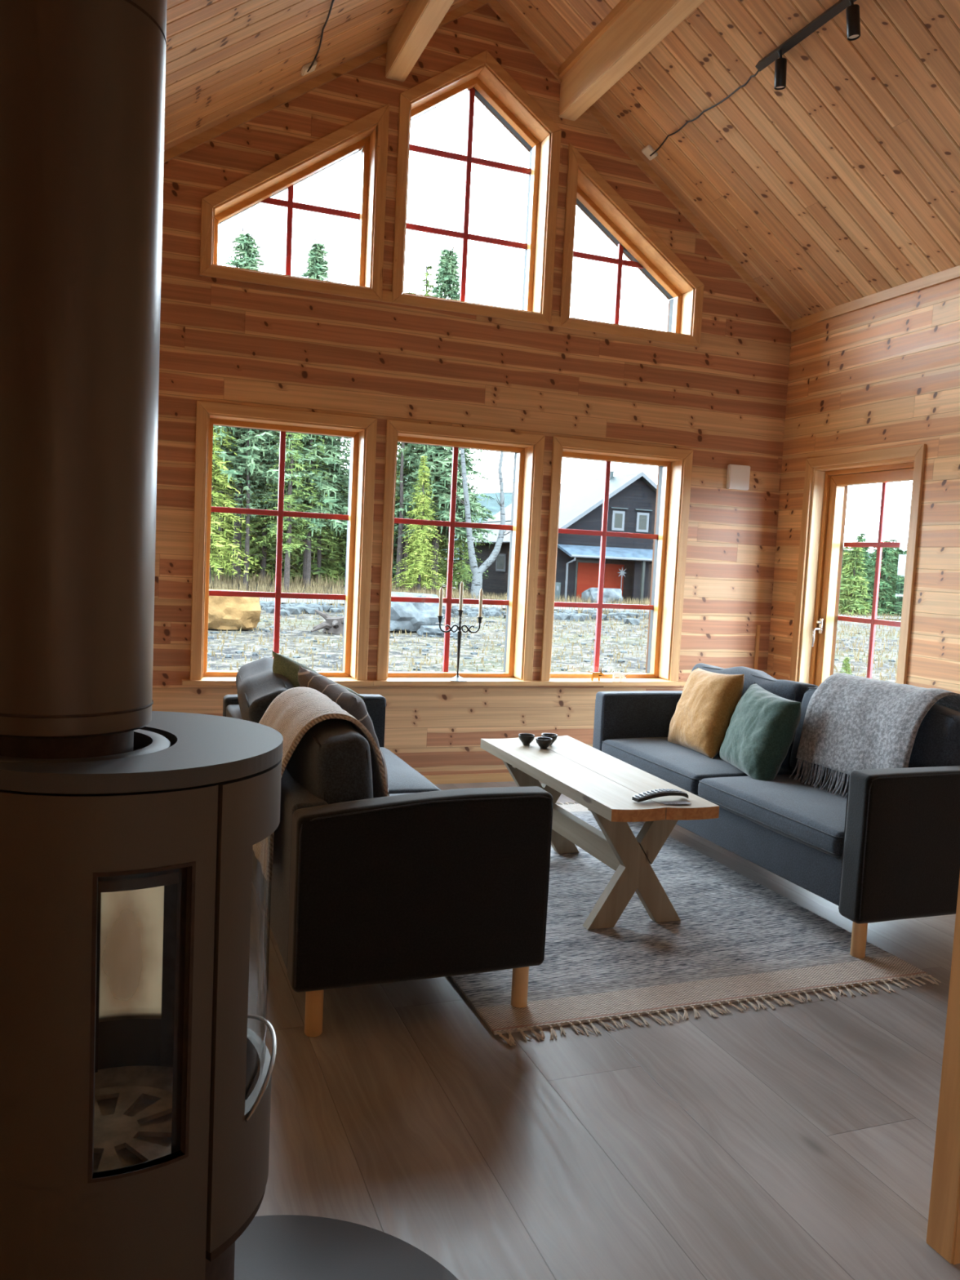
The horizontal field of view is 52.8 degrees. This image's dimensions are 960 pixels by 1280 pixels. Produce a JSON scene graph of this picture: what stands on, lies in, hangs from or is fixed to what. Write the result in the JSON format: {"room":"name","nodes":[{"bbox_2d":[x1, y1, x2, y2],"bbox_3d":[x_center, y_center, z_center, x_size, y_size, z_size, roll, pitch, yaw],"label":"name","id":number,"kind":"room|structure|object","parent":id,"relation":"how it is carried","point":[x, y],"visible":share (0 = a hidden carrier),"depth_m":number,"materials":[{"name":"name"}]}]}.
{"room":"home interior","nodes":[
{"label":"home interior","id":0,"kind":"room"},
{"bbox_2d":[151,4,791,775],"bbox_3d":[-0.106,-1.466,6.004,4.660,4.738,0.220,1,5,-21],"label":"wall","id":1,"kind":"structure","parent":0,"point":[723,399],"depth_m":5.94,"materials":[{"name":"brown wood"}]},
{"bbox_2d":[163,44,382,163],"bbox_3d":[-1.383,-2.796,5.265,1.705,1.232,0.022,1,5,-21],"label":"trim","id":2,"kind":"structure","parent":1,"relation":"attached to","point":[312,84],"depth_m":5.33,"materials":[{"name":"brown wood"}]},
{"bbox_2d":[182,400,377,685],"bbox_3d":[-1.179,-0.539,5.709,1.096,1.586,0.355,1,5,-21],"label":"window","id":3,"kind":"structure","parent":1,"relation":"in","point":[359,517],"depth_m":5.70,"materials":[{"name":"brown wood"}]},
{"bbox_2d":[200,103,389,301],"bbox_3d":[-1.080,-2.553,5.564,1.024,1.108,0.320,1,5,-21],"label":"window","id":4,"kind":"structure","parent":1,"relation":"in","point":[364,134],"depth_m":5.54,"materials":[{"name":"brown wood"}]},
{"bbox_2d":[381,290,392,302],"bbox_3d":[-0.545,-2.009,5.657,0.060,0.062,0.020,1,5,-21],"label":"trim","id":5,"kind":"structure","parent":1,"relation":"attached to","point":[387,295],"depth_m":5.65,"materials":[{"name":"brown wood"}]},
{"bbox_2d":[371,419,545,685],"bbox_3d":[-0.156,-0.520,6.093,1.085,1.586,0.355,1,5,-21],"label":"window","id":6,"kind":"structure","parent":1,"relation":"in","point":[528,449],"depth_m":6.12,"materials":[{"name":"brown wood"}]},
{"bbox_2d":[435,609,483,681],"bbox_3d":[-0.131,0.032,6.012,0.305,0.441,0.128,-1,6,-37],"label":"candelabra","id":7,"kind":"object","parent":6,"relation":"on","point":[456,678],"visible":1,"depth_m":6.00,"materials":[{"name":"black metal"}]},
{"bbox_2d":[438,586,443,616],"bbox_3d":[-0.240,-0.236,5.944,0.021,0.191,0.021,1,5,-21],"label":"candle","id":8,"kind":"object","parent":7,"relation":"on","point":[441,594],"visible":1,"depth_m":5.94,"materials":[{"name":"beige wax"}]},
{"bbox_2d":[423,772,514,784],"bbox_3d":[-0.178,0.875,6.084,4.660,0.055,0.015,1,5,-21],"label":"baseboard","id":9,"kind":"structure","parent":1,"relation":"attached to","point":[484,777],"depth_m":6.12,"materials":[{"name":"brown wood"}]},
{"bbox_2d":[382,0,562,82],"bbox_3d":[0.043,-3.568,5.722,1.260,0.493,0.020,1,5,-21],"label":"trim","id":10,"kind":"structure","parent":1,"relation":"attached to","point":[473,5],"depth_m":5.74,"materials":[{"name":"brown wood"}]},
{"bbox_2d":[391,50,561,325],"bbox_3d":[-0.054,-2.744,5.928,1.024,1.528,0.320,1,5,-21],"label":"window","id":11,"kind":"structure","parent":1,"relation":"in","point":[486,80],"depth_m":5.92,"materials":[{"name":"brown wood"}]},
{"bbox_2d":[550,315,560,327],"bbox_3d":[0.470,-1.991,6.038,0.060,0.062,0.020,1,5,-21],"label":"trim","id":12,"kind":"structure","parent":1,"relation":"attached to","point":[555,320],"depth_m":6.03,"materials":[{"name":"brown wood"}]},
{"bbox_2d":[535,435,693,685],"bbox_3d":[0.866,-0.502,6.476,1.095,1.586,0.355,1,5,-21],"label":"window","id":13,"kind":"structure","parent":1,"relation":"in","point":[665,608],"depth_m":6.51,"materials":[{"name":"brown wood"}]},
{"bbox_2d":[559,142,704,347],"bbox_3d":[0.951,-2.516,6.326,1.024,1.108,0.320,1,5,-21],"label":"window","id":14,"kind":"structure","parent":1,"relation":"in","point":[645,251],"depth_m":6.26,"materials":[{"name":"brown wood"}]},
{"bbox_2d":[586,104,793,332],"bbox_3d":[1.388,-2.743,6.305,1.695,1.225,0.022,1,5,-21],"label":"trim","id":15,"kind":"structure","parent":1,"relation":"attached to","point":[592,110],"depth_m":6.28,"materials":[{"name":"brown wood"}]},
{"bbox_2d":[726,464,750,490],"bbox_3d":[1.765,-1.111,6.601,0.168,0.165,0.035,1,5,-21],"label":"air vent","id":16,"kind":"object","parent":1,"relation":"in","point":[738,476],"visible":1,"depth_m":6.58,"materials":[{"name":"white plastic"}]},
{"bbox_2d":[753,625,760,671],"bbox_3d":[1.932,0.388,6.825,0.025,0.990,0.012,1,5,-21],"label":"trim","id":17,"kind":"structure","parent":1,"relation":"attached to","point":[757,629],"depth_m":6.79,"materials":[{"name":"brown wood"}]},
{"bbox_2d":[164,0,959,320],"bbox_3d":[1.554,-2.650,1.637,5.271,2.115,9.463,1,5,-21],"label":"ceiling","id":18,"kind":"structure","parent":0,"point":[839,184],"depth_m":5.13,"materials":[{"name":"brown wood"}]},
{"bbox_2d":[300,60,317,75],"bbox_3d":[-0.915,-3.056,5.165,0.076,0.060,0.084,1,5,-21],"label":"junction box","id":19,"kind":"object","parent":18,"relation":"attached to","point":[304,72],"visible":0.99,"depth_m":5.14,"materials":[{"name":"white plastic"}]},
{"bbox_2d":[306,0,334,71],"bbox_3d":[-0.565,-2.963,4.223,0.036,0.045,2.021,1,5,-20],"label":"power cord","id":20,"kind":"object","parent":18,"relation":"attached to","point":[332,1],"visible":1,"depth_m":4.81,"materials":[{"name":"black plastic"}]},
{"bbox_2d":[385,0,454,81],"bbox_3d":[1.060,-2.948,1.423,0.114,0.268,8.863,1,5,-21],"label":"ceiling beam","id":21,"kind":"structure","parent":18,"relation":"attached to","point":[420,19],"depth_m":5.14,"materials":[{"name":"brown wood"}]},
{"bbox_2d":[558,0,635,77],"bbox_3d":[2.030,-3.052,1.764,0.026,0.060,8.843,1,5,-21],"label":"trim","id":22,"kind":"structure","parent":18,"relation":"attached to","point":[623,5],"depth_m":5.44,"materials":[{"name":"brown wood"}]},
{"bbox_2d":[558,0,704,120],"bbox_3d":[2.087,-2.925,1.809,0.114,0.260,8.863,1,5,-21],"label":"ceiling beam","id":23,"kind":"structure","parent":18,"relation":"attached to","point":[644,24],"depth_m":5.26,"materials":[{"name":"brown wood"}]},
{"bbox_2d":[641,144,657,159],"bbox_3d":[1.057,-3.037,6.021,0.076,0.060,0.084,1,5,-21],"label":"junction box","id":24,"kind":"object","parent":18,"relation":"attached to","point":[647,150],"visible":1,"depth_m":6.01,"materials":[{"name":"white plastic"}]},
{"bbox_2d":[649,69,759,155],"bbox_3d":[1.251,-2.981,5.495,0.032,0.039,1.127,1,5,-21],"label":"power cord","id":25,"kind":"object","parent":18,"relation":"attached to","point":[757,71],"visible":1,"depth_m":5.44,"materials":[{"name":"black plastic"}]},
{"bbox_2d":[755,0,860,89],"bbox_3d":[1.773,-2.765,4.027,0.071,0.209,1.990,1,5,-21],"label":"track light","id":26,"kind":"object","parent":18,"relation":"attached to","point":[852,11],"visible":1,"depth_m":4.58,"materials":[{"name":"black plastic"}]},
{"bbox_2d":[247,781,959,1279],"bbox_3d":[1.365,1.372,1.977,5.080,0.120,9.283,1,5,-21],"label":"floor","id":27,"kind":"structure","parent":0,"point":[797,1141],"depth_m":2.43,"materials":[{"name":"grey laminate"}]},
{"bbox_2d":[234,1214,458,1279],"bbox_3d":[-0.380,1.253,1.610,0.869,0.007,0.869,1,5,-21],"label":"floor plate","id":28,"kind":"object","parent":27,"relation":"on","point":[277,1246],"visible":0.64,"depth_m":1.93,"materials":[{"name":"metal"}]},
{"bbox_2d":[0,711,283,1279],"bbox_3d":[-0.567,0.695,1.485,0.495,1.105,0.490,4,5,15],"label":"wood stove","id":29,"kind":"object","parent":28,"relation":"on","point":[135,1081],"visible":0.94,"depth_m":1.29,"materials":[{"name":"grey metal"}]},
{"bbox_2d":[0,0,167,759],"bbox_3d":[-0.552,-0.981,1.304,0.253,2.309,0.253,-1,6,-41],"label":"flue pipe","id":30,"kind":"object","parent":29,"relation":"on","point":[82,82],"visible":0.98,"depth_m":1.26,"materials":[{"name":"grey metal"}]},
{"bbox_2d":[222,658,552,1036],"bbox_3d":[-0.517,0.612,3.846,0.817,0.910,2.123,1,5,-21],"label":"sofa","id":31,"kind":"object","parent":27,"relation":"on","point":[421,880],"visible":0.72,"depth_m":2.88,"materials":[{"name":"grey fabric"}]},
{"bbox_2d":[235,658,293,723],"bbox_3d":[-0.885,0.342,4.163,0.261,0.456,0.950,-20,13,-13],"label":"cushion","id":32,"kind":"object","parent":31,"relation":"on","point":[258,685],"depth_m":3.91,"materials":[{"name":"grey fabric"}]},
{"bbox_2d":[271,650,363,698],"bbox_3d":[-0.694,0.303,4.079,0.558,0.512,0.260,4,5,20],"label":"throw pillow","id":33,"kind":"object","parent":31,"relation":"on","point":[288,668],"visible":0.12,"depth_m":3.99,"materials":[{"name":"green fabric"}]},
{"bbox_2d":[252,686,388,880],"bbox_3d":[-0.553,0.454,3.267,0.408,0.516,0.612,1,5,-21],"label":"throw blanket","id":34,"kind":"object","parent":31,"relation":"on","point":[295,711],"visible":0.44,"depth_m":3.09,"materials":[{"name":"beige fabric"}]},
{"bbox_2d":[286,718,374,804],"bbox_3d":[-0.549,0.443,3.314,0.232,0.435,0.915,-5,7,-20],"label":"cushion","id":35,"kind":"object","parent":31,"relation":"on","point":[331,762],"depth_m":2.90,"materials":[{"name":"grey fabric"}]},
{"bbox_2d":[297,665,389,795],"bbox_3d":[-0.526,0.342,3.696,0.247,0.456,0.510,-1,6,-37],"label":"throw pillow","id":36,"kind":"object","parent":31,"relation":"on","point":[353,704],"visible":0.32,"depth_m":3.55,"materials":[{"name":"fabric"}]},
{"bbox_2d":[379,746,440,794],"bbox_3d":[-0.585,0.620,4.327,0.605,0.143,0.939,1,5,-21],"label":"seat cushion","id":37,"kind":"object","parent":31,"relation":"on","point":[402,778],"depth_m":4.11,"materials":[{"name":"grey fabric"}]},
{"bbox_2d":[449,801,941,1046],"bbox_3d":[0.396,1.068,4.307,1.698,0.013,2.626,1,5,-21],"label":"rug","id":38,"kind":"object","parent":27,"relation":"on","point":[736,939],"visible":0.5,"depth_m":3.52,"materials":[{"name":"grey fabric"}]},
{"bbox_2d":[480,735,719,929],"bbox_3d":[0.458,0.812,4.262,0.491,0.514,1.433,1,5,-21],"label":"coffee table","id":39,"kind":"object","parent":38,"relation":"on","point":[602,783],"visible":0.93,"depth_m":3.83,"materials":[{"name":"brown wood"}]},
{"bbox_2d":[518,733,534,745],"bbox_3d":[0.225,0.483,4.689,0.080,0.048,0.080,1,5,-21],"label":"bowl","id":40,"kind":"object","parent":39,"relation":"on","point":[526,739],"visible":1,"depth_m":4.67,"materials":[{"name":"black ceramic"}]},
{"bbox_2d":[535,737,552,749],"bbox_3d":[0.305,0.493,4.612,0.080,0.048,0.080,1,5,-21],"label":"bowl","id":41,"kind":"object","parent":39,"relation":"on","point":[544,743],"visible":1,"depth_m":4.59,"materials":[{"name":"black ceramic"}]},
{"bbox_2d":[631,788,688,802],"bbox_3d":[0.692,0.592,3.700,0.235,0.035,0.053,0,5,-26],"label":"remote control","id":42,"kind":"object","parent":39,"relation":"on","point":[647,795],"visible":1,"depth_m":3.67,"materials":[{"name":"black plastic"}]},
{"bbox_2d":[592,662,959,958],"bbox_3d":[1.376,0.638,4.624,0.804,0.915,2.152,1,5,-21],"label":"sofa","id":43,"kind":"object","parent":27,"relation":"on","point":[889,850],"visible":0.54,"depth_m":3.81,"materials":[{"name":"grey fabric"}]},
{"bbox_2d":[601,737,795,795],"bbox_3d":[1.114,0.645,5.041,0.605,0.143,0.955,1,5,-21],"label":"seat cushion","id":44,"kind":"object","parent":43,"relation":"on","point":[683,767],"depth_m":4.84,"materials":[{"name":"grey fabric"}]},
{"bbox_2d":[667,667,744,758],"bbox_3d":[1.181,0.375,5.088,0.252,0.457,0.528,2,5,-12],"label":"throw pillow","id":45,"kind":"object","parent":43,"relation":"on","point":[705,708],"visible":0.92,"depth_m":4.93,"materials":[{"name":"yellow fabric"}]},
{"bbox_2d":[691,662,813,769],"bbox_3d":[1.420,0.384,5.132,0.270,0.453,0.951,11,1,-21],"label":"cushion","id":46,"kind":"object","parent":43,"relation":"on","point":[789,689],"depth_m":4.83,"materials":[{"name":"grey fabric"}]},
{"bbox_2d":[719,682,800,780],"bbox_3d":[1.330,0.445,4.615,0.250,0.431,0.522,2,5,-10],"label":"throw pillow","id":47,"kind":"object","parent":43,"relation":"on","point":[760,733],"visible":0.98,"depth_m":4.45,"materials":[{"name":"green fabric"}]},
{"bbox_2d":[697,774,847,857],"bbox_3d":[1.448,0.734,4.146,0.605,0.144,0.955,1,5,-21],"label":"seat cushion","id":48,"kind":"object","parent":43,"relation":"on","point":[809,820],"depth_m":4.04,"materials":[{"name":"grey fabric"}]},
{"bbox_2d":[788,685,959,791],"bbox_3d":[1.755,0.466,4.235,0.268,0.466,0.951,11,1,-21],"label":"cushion","id":49,"kind":"object","parent":43,"relation":"on","point":[936,743],"depth_m":3.87,"materials":[{"name":"grey fabric"}]},
{"bbox_2d":[789,672,959,798],"bbox_3d":[1.744,0.420,4.209,0.484,0.491,0.705,1,5,-21],"label":"throw blanket","id":50,"kind":"object","parent":43,"relation":"on","point":[851,722],"visible":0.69,"depth_m":4.14,"materials":[{"name":"grey fabric"}]},
{"bbox_2d":[926,874,959,1265],"bbox_3d":[1.124,-0.985,1.864,0.109,4.568,0.073,1,5,-21],"label":"wooden post","id":51,"kind":"object","parent":27,"relation":"on","point":[943,1235],"visible":1,"depth_m":2.01,"materials":[{"name":"brown wood"}]},
{"bbox_2d":[766,277,959,693],"bbox_3d":[3.684,-0.239,2.790,0.220,3.180,9.083,1,5,-21],"label":"wall","id":52,"kind":"structure","parent":0,"point":[884,375],"depth_m":5.73,"materials":[{"name":"brown wood"}]},
{"bbox_2d":[789,444,926,686],"bbox_3d":[2.420,-0.076,6.127,0.242,2.191,1.017,1,5,-21],"label":"door","id":53,"kind":"structure","parent":52,"relation":"in","point":[821,545],"depth_m":6.41,"materials":[{"name":"brown wood"}]},
{"bbox_2d":[791,265,959,330],"bbox_3d":[3.687,-1.748,2.511,0.022,0.060,8.841,1,5,-21],"label":"trim","id":54,"kind":"structure","parent":52,"relation":"attached to","point":[952,273],"depth_m":5.86,"materials":[{"name":"brown wood"}]},
{"label":"outside","id":55,"kind":"structure","parent":0,"visible":0},
{"bbox_2d":[250,486,872,562],"bbox_3d":[34.382,-24.102,214.139,534.000,21.456,80.000,1,5,-21],"label":"hills","id":56,"kind":"structure","parent":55,"point":[493,504],"depth_m":232.28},
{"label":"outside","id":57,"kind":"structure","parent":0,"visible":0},
{"bbox_2d":[259,597,901,618],"bbox_3d":[14.927,-1.004,42.826,138.000,0.068,11.480,1,5,-21],"label":"gravel road","id":58,"kind":"structure","parent":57,"point":[282,600],"depth_m":37.73,"materials":[{"name":"grey gravel"}]},
{"bbox_2d":[581,587,622,604],"bbox_3d":[5.486,-1.919,42.976,1.558,0.775,1.450,1,5,-21],"label":"boulder","id":59,"kind":"object","parent":58,"relation":"on","point":[615,593],"visible":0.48,"depth_m":42.50,"materials":[{"name":"grey stone"}]},
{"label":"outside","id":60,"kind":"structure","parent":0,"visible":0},
{"bbox_2d":[206,573,901,682],"bbox_3d":[24.113,-1.269,49.672,200.000,0.500,196.100,1,5,-21],"label":"ground","id":61,"kind":"structure","parent":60,"point":[399,659],"depth_m":20.55,"materials":[{"name":"grey stone"}]},
{"bbox_2d":[213,483,246,580],"bbox_3d":[-10.977,-7.039,41.458,2.674,9.116,2.545,7,7,45],"label":"conifer","id":62,"kind":"object","parent":61,"relation":"on","point":[220,527],"visible":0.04,"depth_m":41.56,"materials":[{"name":"green plant"}]},
{"bbox_2d":[208,589,261,629],"bbox_3d":[-5.918,-0.703,21.642,1.837,0.825,1.823,1,5,-21],"label":"boulder","id":63,"kind":"object","parent":61,"relation":"on","point":[224,612],"visible":0.54,"depth_m":21.09,"materials":[{"name":"stone"}]},
{"bbox_2d":[210,484,259,582],"bbox_3d":[-11.084,-4.786,42.989,2.930,5.422,3.149,3,5,-2],"label":"spruce","id":64,"kind":"object","parent":61,"relation":"on","point":[227,520],"visible":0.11,"depth_m":42.57,"materials":[{"name":"green plant"}]},
{"bbox_2d":[208,426,262,587],"bbox_3d":[-10.806,-6.987,38.397,4.254,10.006,3.878,6,6,38],"label":"spruce tree","id":65,"kind":"object","parent":61,"relation":"on","point":[218,477],"visible":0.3,"depth_m":38.44,"materials":[{"name":"green plant"}]},
{"bbox_2d":[211,481,271,573],"bbox_3d":[-10.664,-6.421,42.534,3.294,7.748,3.003,2,5,-12],"label":"conifer","id":66,"kind":"object","parent":61,"relation":"on","point":[243,527],"visible":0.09,"depth_m":42.36,"materials":[{"name":"green plant"}]},
{"bbox_2d":[222,427,279,589],"bbox_3d":[-9.400,-6.227,39.314,2.468,8.415,2.349,0,5,-30],"label":"conifer","id":67,"kind":"object","parent":61,"relation":"on","point":[247,495],"visible":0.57,"depth_m":39.26,"materials":[{"name":"green plant"}]},
{"bbox_2d":[226,443,304,581],"bbox_3d":[-9.447,-7.202,42.356,3.864,9.437,3.487,1,5,-23],"label":"conifer","id":68,"kind":"object","parent":61,"relation":"on","point":[264,545],"visible":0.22,"depth_m":42.34,"materials":[{"name":"green plant"}]},
{"bbox_2d":[212,225,323,583],"bbox_3d":[-10.104,-9.698,40.367,7.191,14.706,7.944,1,5,-21],"label":"pine tree","id":69,"kind":"object","parent":61,"relation":"on","point":[246,242],"visible":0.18,"depth_m":39.45,"materials":[{"name":"green plant"}]},
{"bbox_2d":[249,487,302,581],"bbox_3d":[-9.763,-5.672,45.265,4.140,7.364,4.426,5,5,29],"label":"spruce","id":70,"kind":"object","parent":61,"relation":"on","point":[264,487],"visible":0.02,"depth_m":44.21,"materials":[{"name":"green plant"}]},
{"bbox_2d":[240,506,330,584],"bbox_3d":[-8.894,-5.642,44.280,4.379,7.538,4.074,3,5,8],"label":"spruce","id":71,"kind":"object","parent":61,"relation":"on","point":[295,553],"visible":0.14,"depth_m":43.63,"materials":[{"name":"green plant"}]},
{"bbox_2d":[256,431,323,591],"bbox_3d":[-7.615,-7.055,39.122,2.678,10.456,2.421,2,5,-6],"label":"conifer","id":72,"kind":"object","parent":61,"relation":"on","point":[287,506],"visible":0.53,"depth_m":39.18,"materials":[{"name":"green plant"}]},
{"bbox_2d":[254,234,350,586],"bbox_3d":[-7.067,-9.674,41.348,4.951,14.766,5.354,2,5,-14],"label":"spruce tree","id":73,"kind":"object","parent":61,"relation":"on","point":[317,268],"visible":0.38,"depth_m":40.68,"materials":[{"name":"green plant"}]},
{"bbox_2d":[291,434,338,589],"bbox_3d":[-7.053,-7.113,40.770,2.313,9.988,2.558,0,6,-35],"label":"conifer","id":74,"kind":"object","parent":61,"relation":"on","point":[308,571],"visible":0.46,"depth_m":40.77,"materials":[{"name":"green plant"}]},
{"bbox_2d":[289,524,346,585],"bbox_3d":[-7.302,-4.750,44.700,2.956,5.469,3.177,1,5,-23],"label":"spruce","id":75,"kind":"object","parent":61,"relation":"on","point":[330,555],"visible":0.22,"depth_m":44.33,"materials":[{"name":"green plant"}]},
{"bbox_2d":[297,501,344,583],"bbox_3d":[-7.150,-6.835,43.495,2.239,8.741,2.024,4,5,15],"label":"conifer","id":76,"kind":"object","parent":61,"relation":"on","point":[318,559],"visible":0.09,"depth_m":43.60,"materials":[{"name":"green plant"}]},
{"bbox_2d":[311,609,343,635],"bbox_3d":[-3.420,-0.391,22.060,1.051,0.541,1.319,5,5,28],"label":"tree stump","id":77,"kind":"object","parent":61,"relation":"on","point":[335,625],"visible":0.76,"depth_m":21.87,"materials":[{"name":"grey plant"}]},
{"bbox_2d":[323,482,348,585],"bbox_3d":[-6.385,-4.746,45.404,3.151,5.425,2.932,4,5,20],"label":"spruce","id":78,"kind":"object","parent":61,"relation":"on","point":[340,562],"visible":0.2,"depth_m":44.93,"materials":[{"name":"green plant"}]},
{"bbox_2d":[391,464,422,590],"bbox_3d":[-4.065,-5.139,45.474,3.812,6.780,4.075,3,5,8],"label":"spruce","id":79,"kind":"object","parent":61,"relation":"on","point":[395,544],"visible":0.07,"depth_m":44.93,"materials":[{"name":"green plant"}]},
{"bbox_2d":[393,285,432,582],"bbox_3d":[-3.369,-9.037,43.578,3.484,13.604,3.150,6,5,32],"label":"spruce tree","id":80,"kind":"object","parent":61,"relation":"on","point":[397,497],"visible":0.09,"depth_m":43.56,"materials":[{"name":"green plant"}]},
{"bbox_2d":[394,442,435,590],"bbox_3d":[-3.309,-7.092,41.950,2.875,10.193,3.019,4,5,16],"label":"conifer","id":81,"kind":"object","parent":61,"relation":"on","point":[403,448],"visible":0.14,"depth_m":42.08,"materials":[{"name":"green plant"}]},
{"bbox_2d":[395,444,435,586],"bbox_3d":[-3.269,-7.104,43.829,2.753,9.759,2.890,4,5,17],"label":"conifer","id":82,"kind":"object","parent":61,"relation":"on","point":[406,543],"visible":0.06,"depth_m":43.90,"materials":[{"name":"green plant"}]},
{"bbox_2d":[389,591,444,631],"bbox_3d":[-2.059,-0.723,23.883,1.886,0.875,2.181,1,5,-21],"label":"boulder","id":83,"kind":"object","parent":61,"relation":"on","point":[410,616],"visible":0.48,"depth_m":23.15,"materials":[{"name":"grey stone"}]},
{"bbox_2d":[391,454,446,591],"bbox_3d":[-2.511,-4.840,41.284,2.638,6.204,2.404,4,5,9],"label":"spruce tree","id":84,"kind":"object","parent":61,"relation":"on","point":[420,546],"visible":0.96,"depth_m":41.20,"materials":[{"name":"green plant"}]},
{"bbox_2d":[395,257,448,590],"bbox_3d":[-2.486,-9.598,43.704,3.451,14.904,3.817,7,6,42],"label":"spruce tree","id":85,"kind":"object","parent":61,"relation":"on","point":[427,285],"visible":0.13,"depth_m":43.19,"materials":[{"name":"green plant"}]},
{"bbox_2d":[208,570,649,617],"bbox_3d":[-5.290,-1.950,36.956,32.146,1.059,12.207,1,5,-21],"label":"dry grass","id":86,"kind":"structure","parent":61,"relation":"on","point":[217,582],"depth_m":40.29,"materials":[{"name":"beige plant"}]},
{"bbox_2d":[402,532,456,588],"bbox_3d":[-2.370,-5.920,44.745,2.789,7.548,3.091,0,5,-27],"label":"conifer","id":87,"kind":"object","parent":61,"relation":"on","point":[430,541],"visible":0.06,"depth_m":44.62,"materials":[{"name":"green plant"}]},
{"bbox_2d":[391,475,469,593],"bbox_3d":[-2.222,-5.048,45.998,3.864,7.149,4.152,4,5,14],"label":"spruce","id":88,"kind":"object","parent":61,"relation":"on","point":[440,542],"visible":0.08,"depth_m":45.51,"materials":[{"name":"green plant"}]},
{"bbox_2d":[417,625,457,637],"bbox_3d":[-0.958,-0.188,22.773,0.902,0.275,0.930,1,5,-21],"label":"boulder","id":89,"kind":"object","parent":61,"relation":"on","point":[434,630],"visible":0.57,"depth_m":22.47,"materials":[{"name":"grey stone"}]},
{"bbox_2d":[394,242,497,593],"bbox_3d":[-1.725,-9.810,43.537,5.658,15.607,5.232,1,5,-21],"label":"spruce tree","id":90,"kind":"object","parent":61,"relation":"on","point":[446,280],"visible":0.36,"depth_m":42.73,"materials":[{"name":"green plant"}]},
{"bbox_2d":[259,600,648,624],"bbox_3d":[-3.262,-1.012,31.441,28.538,0.364,6.598,1,5,-24],"label":"rubble","id":91,"kind":"object","parent":61,"relation":"on","point":[286,608],"visible":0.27,"depth_m":31.89,"materials":[{"name":"grey stone"}]},
{"bbox_2d":[437,449,488,595],"bbox_3d":[-0.815,-5.509,44.767,2.662,7.202,2.949,5,5,20],"label":"spruce tree","id":92,"kind":"object","parent":61,"relation":"on","point":[460,562],"visible":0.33,"depth_m":44.65,"materials":[{"name":"green plant"}]},
{"bbox_2d":[448,448,510,599],"bbox_3d":[0.124,-5.611,40.831,3.075,7.882,0.759,1,5,-21],"label":"birch tree","id":93,"kind":"object","parent":61,"relation":"on","point":[477,581],"visible":0.87,"depth_m":40.78,"materials":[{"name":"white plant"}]},
{"bbox_2d":[207,612,898,678],"bbox_3d":[2.429,0.008,23.406,27.241,0.110,18.049,1,5,-21],"label":"stones","id":94,"kind":"object","parent":61,"relation":"on","point":[468,626],"visible":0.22,"depth_m":20.58},
{"bbox_2d":[207,608,900,682],"bbox_3d":[1.877,-0.071,23.473,32.020,0.194,19.544,1,5,-21],"label":"rocks","id":95,"kind":"object","parent":61,"relation":"on","point":[477,620],"visible":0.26,"depth_m":20.18,"materials":[{"name":"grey stone"}]},
{"bbox_2d":[454,471,657,604],"bbox_3d":[5.420,-5.265,50.275,9.850,6.570,13.410,1,5,-21],"label":"house","id":96,"kind":"structure","parent":61,"relation":"on","point":[632,501],"depth_m":45.23,"materials":[{"name":"wood"}]},
{"bbox_2d":[585,609,901,666],"bbox_3d":[20.732,-0.495,38.785,38.069,0.385,30.096,1,5,-21],"label":"dry grass","id":97,"kind":"structure","parent":61,"relation":"on","point":[840,612],"depth_m":32.04,"materials":[{"name":"beige plant"}]},
{"bbox_2d":[839,657,853,675],"bbox_3d":[5.965,0.602,15.797,0.360,0.666,0.387,1,5,-16],"label":"sapling","id":98,"kind":"object","parent":61,"relation":"on","point":[847,665],"visible":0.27,"depth_m":15.76,"materials":[{"name":"green plant"}]},
{"bbox_2d":[839,551,864,613],"bbox_3d":[18.514,-2.718,49.115,1.973,3.651,2.121,-1,6,-39],"label":"young spruce","id":99,"kind":"object","parent":61,"relation":"on","point":[845,555],"visible":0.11,"depth_m":48.89,"materials":[{"name":"green plant"}]},
{"bbox_2d":[838,540,873,616],"bbox_3d":[18.504,-2.838,47.799,2.264,4.188,2.433,1,5,-18],"label":"young spruce","id":100,"kind":"object","parent":61,"relation":"on","point":[851,590],"visible":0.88,"depth_m":47.61,"materials":[{"name":"green plant"}]},
{"bbox_2d":[849,531,880,606],"bbox_3d":[20.056,-3.304,51.284,2.946,4.901,2.755,0,5,-29],"label":"young spruce","id":101,"kind":"object","parent":61,"relation":"on","point":[860,537],"visible":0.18,"depth_m":51.04,"materials":[{"name":"green plant"}]},
{"bbox_2d":[860,540,901,616],"bbox_3d":[20.584,-2.990,49.770,2.694,4.482,2.520,1,5,-20],"label":"young spruce","id":102,"kind":"object","parent":61,"relation":"on","point":[883,597],"visible":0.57,"depth_m":49.40,"materials":[{"name":"green plant"}]},
{"bbox_2d":[873,547,900,606],"bbox_3d":[22.087,-2.964,52.377,2.442,4.062,2.283,6,6,33],"label":"young spruce","id":103,"kind":"object","parent":61,"relation":"on","point":[893,557],"visible":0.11,"depth_m":52.05,"materials":[{"name":"green plant"}]},
{"bbox_2d":[884,551,906,616],"bbox_3d":[21.839,-2.765,49.284,2.354,4.187,2.516,3,5,0],"label":"young spruce","id":104,"kind":"object","parent":61,"relation":"on","point":[896,606],"visible":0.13,"depth_m":49.18,"materials":[{"name":"green plant"}]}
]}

